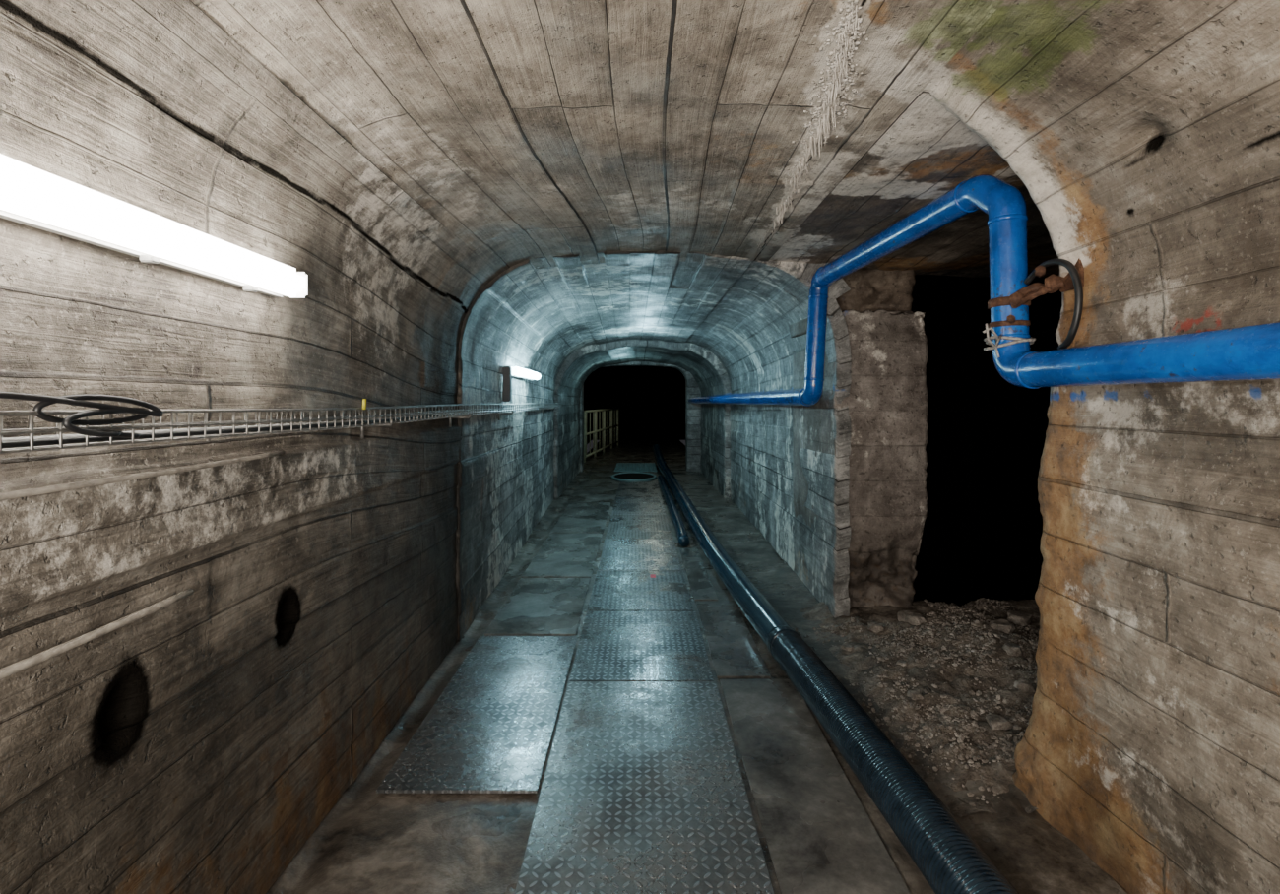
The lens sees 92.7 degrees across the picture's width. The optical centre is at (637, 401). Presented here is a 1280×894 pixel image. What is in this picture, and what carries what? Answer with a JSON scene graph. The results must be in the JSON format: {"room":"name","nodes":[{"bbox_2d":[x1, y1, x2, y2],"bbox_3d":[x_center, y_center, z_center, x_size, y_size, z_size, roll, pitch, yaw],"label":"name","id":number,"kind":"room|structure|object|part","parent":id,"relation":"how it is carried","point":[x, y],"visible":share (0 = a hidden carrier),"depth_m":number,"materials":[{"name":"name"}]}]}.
{"room":"underground passage","nodes":[
{"label":"underground passage","id":0,"kind":"room"},
{"bbox_2d":[0,0,499,893],"bbox_3d":[-1.019,0.328,0.425,0.293,2.345,6.850,0,0,0],"label":"wall","id":1,"kind":"structure","parent":0,"point":[195,744],"depth_m":1.56,"materials":[{"name":"concrete"}]},
{"bbox_2d":[0,587,193,679],"bbox_3d":[-1.100,0.465,0.500,0.018,0.030,2.000,0,0,0],"label":"conduit","id":2,"kind":"object","parent":1,"relation":"attached to","point":[32,661],"visible":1,"depth_m":1.22,"materials":[{"name":"grey plastic"}]},
{"bbox_2d":[0,449,284,500],"bbox_3d":[-1.106,0.164,0.700,0.014,0.025,2.400,0,0,0],"label":"conduit","id":3,"kind":"object","parent":1,"relation":"attached to","point":[6,495],"visible":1,"depth_m":1.30,"materials":[{"name":"grey metal"}]},
{"bbox_2d":[0,154,307,297],"bbox_3d":[-1.069,-0.356,1.250,0.108,0.098,1.300,0,0,0],"label":"lamp","id":4,"kind":"object","parent":1,"relation":"attached to","point":[31,196],"visible":1,"depth_m":1.25,"materials":[{"name":"white plastic"}]},
{"bbox_2d":[455,301,562,641],"bbox_3d":[-1.166,0.378,6.657,0.353,2.244,5.687,0,0,0],"label":"wall","id":5,"kind":"structure","parent":0,"point":[505,486],"depth_m":4.89,"materials":[{"name":"grey concrete"}]},
{"bbox_2d":[0,391,561,453],"bbox_3d":[-1.082,0.066,3.576,0.191,0.168,11.154,0,0,-1],"label":"cable tray","id":6,"kind":"object","parent":5,"relation":"attached to","point":[31,430],"depth_m":1.23,"materials":[{"name":"metal"}]},
{"bbox_3d":[-0.996,0.028,1.027,0.047,0.091,0.459,0,0,4],"label":"cable coil","id":7,"kind":"part","parent":6,"relation":"part of","materials":[{"name":"black rubber"}]},
{"bbox_2d":[1,406,549,448],"bbox_3d":[-1.077,0.071,3.581,0.100,0.026,11.162,0,0,-1],"label":"cable","id":8,"kind":"object","parent":6,"relation":"in","point":[262,425],"visible":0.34,"depth_m":1.46,"materials":[{"name":"grey plastic"}]},
{"bbox_2d":[1,405,559,447],"bbox_3d":[-1.052,0.072,3.581,0.106,0.020,11.162,0,0,-1],"label":"cable","id":9,"kind":"object","parent":6,"relation":"in","point":[79,439],"visible":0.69,"depth_m":1.37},
{"bbox_2d":[362,398,366,409],"bbox_3d":[-0.987,0.009,2.200,0.016,0.039,0.012,0,0,0],"label":"tag","id":10,"kind":"object","parent":6,"relation":"attached to","point":[363,400],"visible":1,"depth_m":2.19,"materials":[{"name":"yellow plastic"}]},
{"bbox_2d":[502,366,511,401],"bbox_3d":[-1.117,-0.150,5.210,0.065,0.300,0.080,0,0,0],"label":"junction box","id":11,"kind":"object","parent":5,"relation":"attached to","point":[506,370],"visible":1,"depth_m":5.17,"materials":[{"name":"grey plastic"}]},
{"bbox_2d":[511,366,540,380],"bbox_3d":[-1.099,-0.271,5.975,0.108,0.088,1.250,0,0,0],"label":"lamp","id":12,"kind":"object","parent":5,"relation":"attached to","point":[517,371],"visible":0.91,"depth_m":5.81,"materials":[{"name":"white plastic"}]},
{"bbox_2d":[553,365,586,498],"bbox_3d":[-1.367,0.383,11.307,0.564,2.234,3.728,0,0,0],"label":"wall","id":13,"kind":"structure","parent":0,"point":[569,384],"depth_m":10.47,"materials":[{"name":"grey concrete"}]},
{"bbox_2d":[583,372,592,444],"bbox_3d":[-2.399,-0.500,23.100,0.056,5.000,19.000,0,0,0],"label":"wall","id":14,"kind":"structure","parent":0,"point":[588,385],"depth_m":29.59,"materials":[{"name":"grey concrete"}]},
{"bbox_2d":[191,0,1004,274],"bbox_3d":[-0.048,-0.879,0.556,1.795,0.167,7.112,0,0,0],"label":"ceiling","id":15,"kind":"structure","parent":0,"point":[530,130],"depth_m":1.88,"materials":[{"name":"concrete"}]},
{"bbox_2d":[757,0,869,249],"bbox_3d":[0.655,-0.904,2.394,0.216,0.083,2.622,0,0,7],"label":"stalactites","id":16,"kind":"object","parent":15,"relation":"hanging from","point":[845,28],"visible":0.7,"depth_m":1.80,"materials":[{"name":"white stone"}]},
{"bbox_2d":[591,366,685,440],"bbox_3d":[0.000,-0.500,32.001,8.000,5.000,0.060,0,0,0],"label":"wall","id":17,"kind":"structure","parent":0,"point":[646,398],"depth_m":32.00,"materials":[{"name":"black"}]},
{"bbox_2d":[562,339,721,378],"bbox_3d":[0.053,-0.879,11.307,2.945,0.767,3.726,0,0,0],"label":"ceiling","id":18,"kind":"structure","parent":0,"point":[698,360],"depth_m":10.07,"materials":[{"name":"grey concrete"}]},
{"bbox_2d":[474,250,850,364],"bbox_3d":[0.115,-0.870,6.658,2.637,0.601,5.684,0,0,0],"label":"ceiling","id":19,"kind":"structure","parent":0,"point":[726,306],"depth_m":5.10,"materials":[{"name":"grey concrete"}]},
{"bbox_2d":[266,430,1126,893],"bbox_3d":[0.060,1.502,14.500,3.120,0.079,35.000,0,0,0],"label":"floor","id":20,"kind":"structure","parent":0,"point":[369,842],"depth_m":2.25,"materials":[{"name":"concrete"}]},
{"bbox_2d":[376,636,576,793],"bbox_3d":[-0.693,1.490,3.100,0.615,0.012,1.540,0,0,0],"label":"floor plate","id":21,"kind":"object","parent":20,"relation":"on","point":[490,729],"visible":1,"depth_m":2.80,"materials":[{"name":"metal"}]},
{"bbox_2d":[484,577,590,636],"bbox_3d":[-0.693,1.490,4.525,0.585,0.012,1.250,0,0,0],"label":"floor plate","id":22,"kind":"object","parent":20,"relation":"on","point":[536,607],"visible":1,"depth_m":4.35,"materials":[{"name":"grey concrete"}]},
{"bbox_2d":[521,532,602,577],"bbox_3d":[-0.695,1.490,6.040,0.590,0.012,1.720,0,0,0],"label":"floor plate","id":23,"kind":"object","parent":20,"relation":"on","point":[561,554],"visible":1,"depth_m":5.84,"materials":[{"name":"grey concrete"}]},
{"bbox_2d":[550,502,610,533],"bbox_3d":[-0.700,1.490,7.965,0.600,0.012,2.070,0,0,0],"label":"floor plate","id":24,"kind":"object","parent":20,"relation":"on","point":[578,517],"visible":1,"depth_m":7.76,"materials":[{"name":"grey concrete"}]},
{"bbox_2d":[583,407,618,462],"bbox_3d":[-1.020,0.865,18.200,0.070,1.290,6.102,0,0,6],"label":"railing","id":25,"kind":"object","parent":20,"relation":"on","point":[594,412],"visible":0.97,"depth_m":17.40,"materials":[{"name":"beige metal"}]},
{"bbox_3d":[-1.330,0.880,15.200,0.065,1.260,0.065,0,0,-22],"label":"post","id":26,"kind":"part","parent":25,"relation":"part of","materials":[{"name":"beige metal"}]},
{"bbox_3d":[-1.175,0.880,16.700,0.065,1.260,0.065,0,0,23],"label":"post","id":27,"kind":"part","parent":25,"relation":"part of","materials":[{"name":"beige metal"}]},
{"bbox_3d":[-1.020,0.880,18.200,0.065,1.260,0.065,0,0,-23],"label":"post","id":28,"kind":"part","parent":25,"relation":"part of","materials":[{"name":"beige metal"}]},
{"bbox_3d":[-0.865,0.880,19.700,0.065,1.260,0.065,0,0,23],"label":"post","id":29,"kind":"part","parent":25,"relation":"part of","materials":[{"name":"beige metal"}]},
{"bbox_3d":[-0.710,0.880,21.200,0.065,1.260,0.065,0,0,-23],"label":"post","id":30,"kind":"part","parent":25,"relation":"part of","materials":[{"name":"beige metal"}]},
{"bbox_2d":[611,471,656,481],"bbox_3d":[-0.080,1.480,12.000,0.900,0.060,1.300,0,0,0],"label":"floor drain","id":31,"kind":"object","parent":20,"relation":"on","point":[628,476],"visible":0.97,"depth_m":11.91,"materials":[{"name":"teal paint"}]},
{"bbox_2d":[613,462,657,471],"bbox_3d":[-0.050,1.470,13.742,0.924,0.032,1.716,0,0,0],"label":"floor grate","id":32,"kind":"object","parent":20,"relation":"on","point":[620,467],"visible":0.98,"depth_m":13.67,"materials":[{"name":"grey metal"}]},
{"bbox_2d":[615,481,661,497],"bbox_3d":[0.010,1.490,10.410,0.720,0.012,1.780,0,0,0],"label":"floor plate","id":33,"kind":"object","parent":20,"relation":"on","point":[625,488],"visible":1,"depth_m":10.28,"materials":[{"name":"metal"}]},
{"bbox_2d":[605,514,672,538],"bbox_3d":[0.010,1.490,7.310,0.730,0.012,1.380,0,0,0],"label":"floor plate","id":34,"kind":"object","parent":20,"relation":"on","point":[619,526],"visible":0.97,"depth_m":7.22,"materials":[{"name":"metal"}]},
{"bbox_2d":[611,497,666,514],"bbox_3d":[0.010,1.490,8.760,0.720,0.012,1.480,0,0,0],"label":"floor plate","id":35,"kind":"object","parent":20,"relation":"on","point":[622,505],"visible":1,"depth_m":8.64,"materials":[{"name":"metal"}]},
{"bbox_2d":[586,571,693,611],"bbox_3d":[0.018,1.490,4.850,0.755,0.012,1.000,0,0,0],"label":"floor plate","id":36,"kind":"object","parent":20,"relation":"on","point":[612,591],"visible":0.98,"depth_m":4.75,"materials":[{"name":"metal"}]},
{"bbox_2d":[597,538,682,571],"bbox_3d":[0.015,1.490,5.985,0.740,0.012,1.230,0,0,0],"label":"floor plate","id":37,"kind":"object","parent":20,"relation":"on","point":[617,554],"visible":1,"depth_m":5.88,"materials":[{"name":"metal"}]},
{"bbox_2d":[569,611,713,681],"bbox_3d":[0.020,1.490,3.790,0.770,0.012,1.080,0,0,0],"label":"floor plate","id":38,"kind":"object","parent":20,"relation":"on","point":[613,646],"visible":1,"depth_m":3.66,"materials":[{"name":"metal"}]},
{"bbox_2d":[514,681,773,893],"bbox_3d":[0.020,1.490,2.220,0.784,0.012,2.040,0,0,0],"label":"floor plate","id":39,"kind":"object","parent":20,"relation":"on","point":[643,791],"visible":1,"depth_m":2.27,"materials":[{"name":"metal"}]},
{"bbox_2d":[657,474,689,546],"bbox_3d":[0.453,1.438,8.900,0.130,0.116,5.202,0,0,-1],"label":"hose","id":40,"kind":"object","parent":20,"relation":"on","point":[682,537],"visible":1,"depth_m":7.50,"materials":[{"name":"black plastic"}]},
{"bbox_2d":[679,547,718,600],"bbox_3d":[0.510,1.490,5.390,0.180,0.012,1.620,0,0,0],"label":"floor plate","id":41,"kind":"object","parent":20,"relation":"on","point":[702,589],"visible":1,"depth_m":5.18,"materials":[{"name":"grey concrete"}]},
{"bbox_2d":[696,600,770,678],"bbox_3d":[0.575,1.490,3.925,0.290,0.012,1.250,0,0,0],"label":"floor plate","id":42,"kind":"object","parent":20,"relation":"on","point":[735,654],"visible":1,"depth_m":3.76,"materials":[{"name":"grey concrete"}]},
{"bbox_2d":[719,678,910,893],"bbox_3d":[0.630,1.490,2.235,0.390,0.012,2.070,0,0,0],"label":"floor plate","id":43,"kind":"object","parent":20,"relation":"on","point":[820,838],"visible":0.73,"depth_m":2.27,"materials":[{"name":"grey concrete"}]},
{"bbox_2d":[652,444,1019,893],"bbox_3d":[0.704,1.254,7.053,0.281,0.476,15.122,0,0,-2],"label":"hose","id":44,"kind":"object","parent":20,"relation":"on","point":[950,861],"visible":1,"depth_m":2.31,"materials":[{"name":"black rubber"}]},
{"bbox_2d":[694,364,731,498],"bbox_3d":[1.472,0.381,11.307,0.561,2.238,3.726,0,0,0],"label":"wall","id":45,"kind":"structure","parent":0,"point":[715,422],"depth_m":10.32,"materials":[{"name":"grey concrete"}]},
{"bbox_2d":[579,361,701,471],"bbox_3d":[-0.075,0.055,13.305,3.450,2.890,0.421,0,0,0],"label":"trim","id":46,"kind":"structure","parent":45,"relation":"attached to","point":[692,411],"depth_m":13.10,"materials":[{"name":"grey concrete"}]},
{"bbox_2d":[722,299,851,617],"bbox_3d":[1.345,0.404,6.801,0.210,2.193,5.398,0,0,0],"label":"wall","id":47,"kind":"structure","parent":0,"point":[761,435],"depth_m":5.40,"materials":[{"name":"grey concrete"}]},
{"bbox_2d":[788,268,915,337],"bbox_3d":[1.590,-0.769,4.647,0.680,0.523,0.868,0,0,0],"label":"wall pillar","id":48,"kind":"structure","parent":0,"point":[870,289],"depth_m":4.30,"materials":[{"name":"brown concrete"}]},
{"bbox_2d":[792,309,928,609],"bbox_3d":[1.673,0.449,4.704,0.657,2.201,1.192,0,0,0],"label":"wall pillar","id":49,"kind":"structure","parent":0,"point":[887,400],"depth_m":4.17,"materials":[{"name":"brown concrete"}]},
{"bbox_2d":[768,91,1059,277],"bbox_3d":[2.649,-0.927,3.170,3.600,0.047,2.700,0,0,0],"label":"ceiling","id":50,"kind":"structure","parent":0,"point":[928,151],"depth_m":2.84,"materials":[{"name":"concrete"}]},
{"bbox_2d":[799,597,1040,818],"bbox_3d":[2.310,1.820,3.404,2.580,0.986,2.408,0,0,0],"label":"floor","id":51,"kind":"structure","parent":0,"point":[958,683],"depth_m":3.17,"materials":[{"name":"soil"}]},
{"bbox_2d":[839,642,853,651],"bbox_3d":[1.251,1.470,3.649,0.061,0.030,0.074,0,0,-40],"label":"rock","id":52,"kind":"object","parent":51,"relation":"on","point":[845,646],"visible":1,"depth_m":3.63,"materials":[{"name":"stone"}]},
{"bbox_2d":[867,622,884,633],"bbox_3d":[1.500,1.418,3.851,0.099,0.046,0.093,0,0,19],"label":"rock","id":53,"kind":"object","parent":51,"relation":"on","point":[875,627],"visible":1,"depth_m":3.82,"materials":[{"name":"stone"}]},
{"bbox_2d":[896,659,907,666],"bbox_3d":[1.450,1.438,3.352,0.056,0.031,0.064,0,0,31],"label":"rock","id":54,"kind":"object","parent":51,"relation":"on","point":[899,662],"visible":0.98,"depth_m":3.33,"materials":[{"name":"stone"}]},
{"bbox_2d":[896,610,926,625],"bbox_3d":[1.746,1.393,3.899,0.107,0.090,0.157,0,0,-28],"label":"rock","id":55,"kind":"object","parent":51,"relation":"on","point":[914,618],"visible":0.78,"depth_m":3.87,"materials":[{"name":"stone"}]},
{"bbox_2d":[906,690,923,700],"bbox_3d":[1.362,1.444,3.001,0.062,0.037,0.066,0,0,3],"label":"rock","id":56,"kind":"object","parent":51,"relation":"on","point":[914,694],"visible":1,"depth_m":2.98,"materials":[{"name":"stone"}]},
{"bbox_2d":[794,598,1039,806],"bbox_3d":[1.808,1.411,3.156,1.610,0.197,2.496,0,0,0],"label":"gravel","id":57,"kind":"object","parent":51,"relation":"on","point":[942,708],"visible":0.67,"depth_m":3.20,"materials":[{"name":"gravel"}]},
{"bbox_2d":[985,713,1013,730],"bbox_3d":[1.622,1.446,2.746,0.099,0.048,0.082,0,0,0],"label":"rock","id":58,"kind":"object","parent":51,"relation":"on","point":[995,722],"visible":1,"depth_m":2.72,"materials":[{"name":"stone"}]},
{"bbox_2d":[989,618,1016,634],"bbox_3d":[2.200,1.369,3.699,0.123,0.074,0.132,0,0,-43],"label":"rock","id":59,"kind":"object","parent":51,"relation":"on","point":[1000,624],"visible":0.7,"depth_m":3.67,"materials":[{"name":"stone"}]},
{"bbox_2d":[1002,642,1022,656],"bbox_3d":[2.051,1.361,3.348,0.074,0.054,0.085,0,0,-12],"label":"rock","id":60,"kind":"object","parent":51,"relation":"on","point":[1011,649],"visible":1,"depth_m":3.32,"materials":[{"name":"stone"}]},
{"bbox_2d":[1006,610,1031,626],"bbox_3d":[2.498,1.425,4.000,0.139,0.084,0.156,0,0,34],"label":"rock","id":61,"kind":"object","parent":51,"relation":"on","point":[1017,617],"visible":0.76,"depth_m":3.96,"materials":[{"name":"stone"}]},
{"bbox_2d":[1013,678,1035,693],"bbox_3d":[1.900,1.397,3.002,0.086,0.046,0.060,0,0,16],"label":"rock","id":62,"kind":"object","parent":51,"relation":"on","point":[1022,684],"visible":0.99,"depth_m":2.98,"materials":[{"name":"stone"}]},
{"bbox_2d":[912,326,991,606],"bbox_3d":[4.500,1.000,9.002,6.000,5.000,0.058,0,0,0],"label":"wall","id":63,"kind":"structure","parent":0,"point":[952,560],"depth_m":9.00,"materials":[{"name":"black"}]},
{"bbox_2d":[910,274,1061,327],"bbox_3d":[3.650,-1.098,6.800,3.500,0.034,5.000,0,0,0],"label":"ceiling","id":64,"kind":"structure","parent":0,"point":[945,300],"depth_m":6.66,"materials":[{"name":"black"}]},
{"bbox_2d":[989,313,1060,601],"bbox_3d":[5.200,1.000,6.000,0.061,5.000,9.000,0,0,0],"label":"wall","id":65,"kind":"structure","parent":0,"point":[1019,420],"depth_m":8.35,"materials":[{"name":"black"}]},
{"bbox_2d":[920,0,1279,893],"bbox_3d":[1.364,0.109,-0.304,1.028,2.782,5.391,0,0,0],"label":"wall","id":66,"kind":"structure","parent":0,"point":[1143,136],"depth_m":1.68,"materials":[{"name":"concrete"}]},
{"bbox_2d":[687,174,1279,406],"bbox_3d":[1.228,-0.434,5.549,0.316,0.951,16.104,0,0,-1],"label":"pipe","id":67,"kind":"object","parent":66,"relation":"attached to","point":[1248,352],"visible":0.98,"depth_m":2.24,"materials":[{"name":"blue metal"}]},
{"bbox_2d":[982,322,1035,357],"bbox_3d":[1.356,-0.220,2.292,0.258,0.123,0.168,0,0,-11],"label":"wire","id":68,"kind":"object","parent":67,"relation":"attached to","point":[1015,340],"visible":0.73,"depth_m":2.23,"materials":[{"name":"white metal"}]},
{"bbox_2d":[987,257,1084,327],"bbox_3d":[1.410,-0.380,2.191,0.154,0.201,0.359,0,0,-10],"label":"clamp","id":69,"kind":"object","parent":66,"relation":"attached to","point":[1053,284],"visible":0.88,"depth_m":2.16,"materials":[{"name":"metal"}]},
{"bbox_3d":[1.400,-0.379,2.148,0.048,0.079,0.180,0,0,-29],"label":"bracket arm","id":70,"kind":"part","parent":69,"relation":"part of","materials":[{"name":"metal"}]},
{"bbox_3d":[1.431,-0.407,2.161,0.049,0.087,0.191,0,0,-37],"label":"bracket arm","id":71,"kind":"part","parent":69,"relation":"part of","materials":[{"name":"metal"}]},
{"bbox_2d":[1024,258,1083,349],"bbox_3d":[1.425,-0.329,2.089,0.048,0.317,0.238,0,0,-6],"label":"cable loop","id":72,"kind":"object","parent":69,"relation":"hanging from","point":[1078,289],"visible":0.91,"depth_m":2.00,"materials":[{"name":"black rubber"}]},
{"bbox_3d":[1.470,-0.430,2.070,0.016,0.100,0.100,0,0,0],"label":"anchor plate","id":73,"kind":"part","parent":69,"relation":"part of","materials":[{"name":"metal"}]}
]}

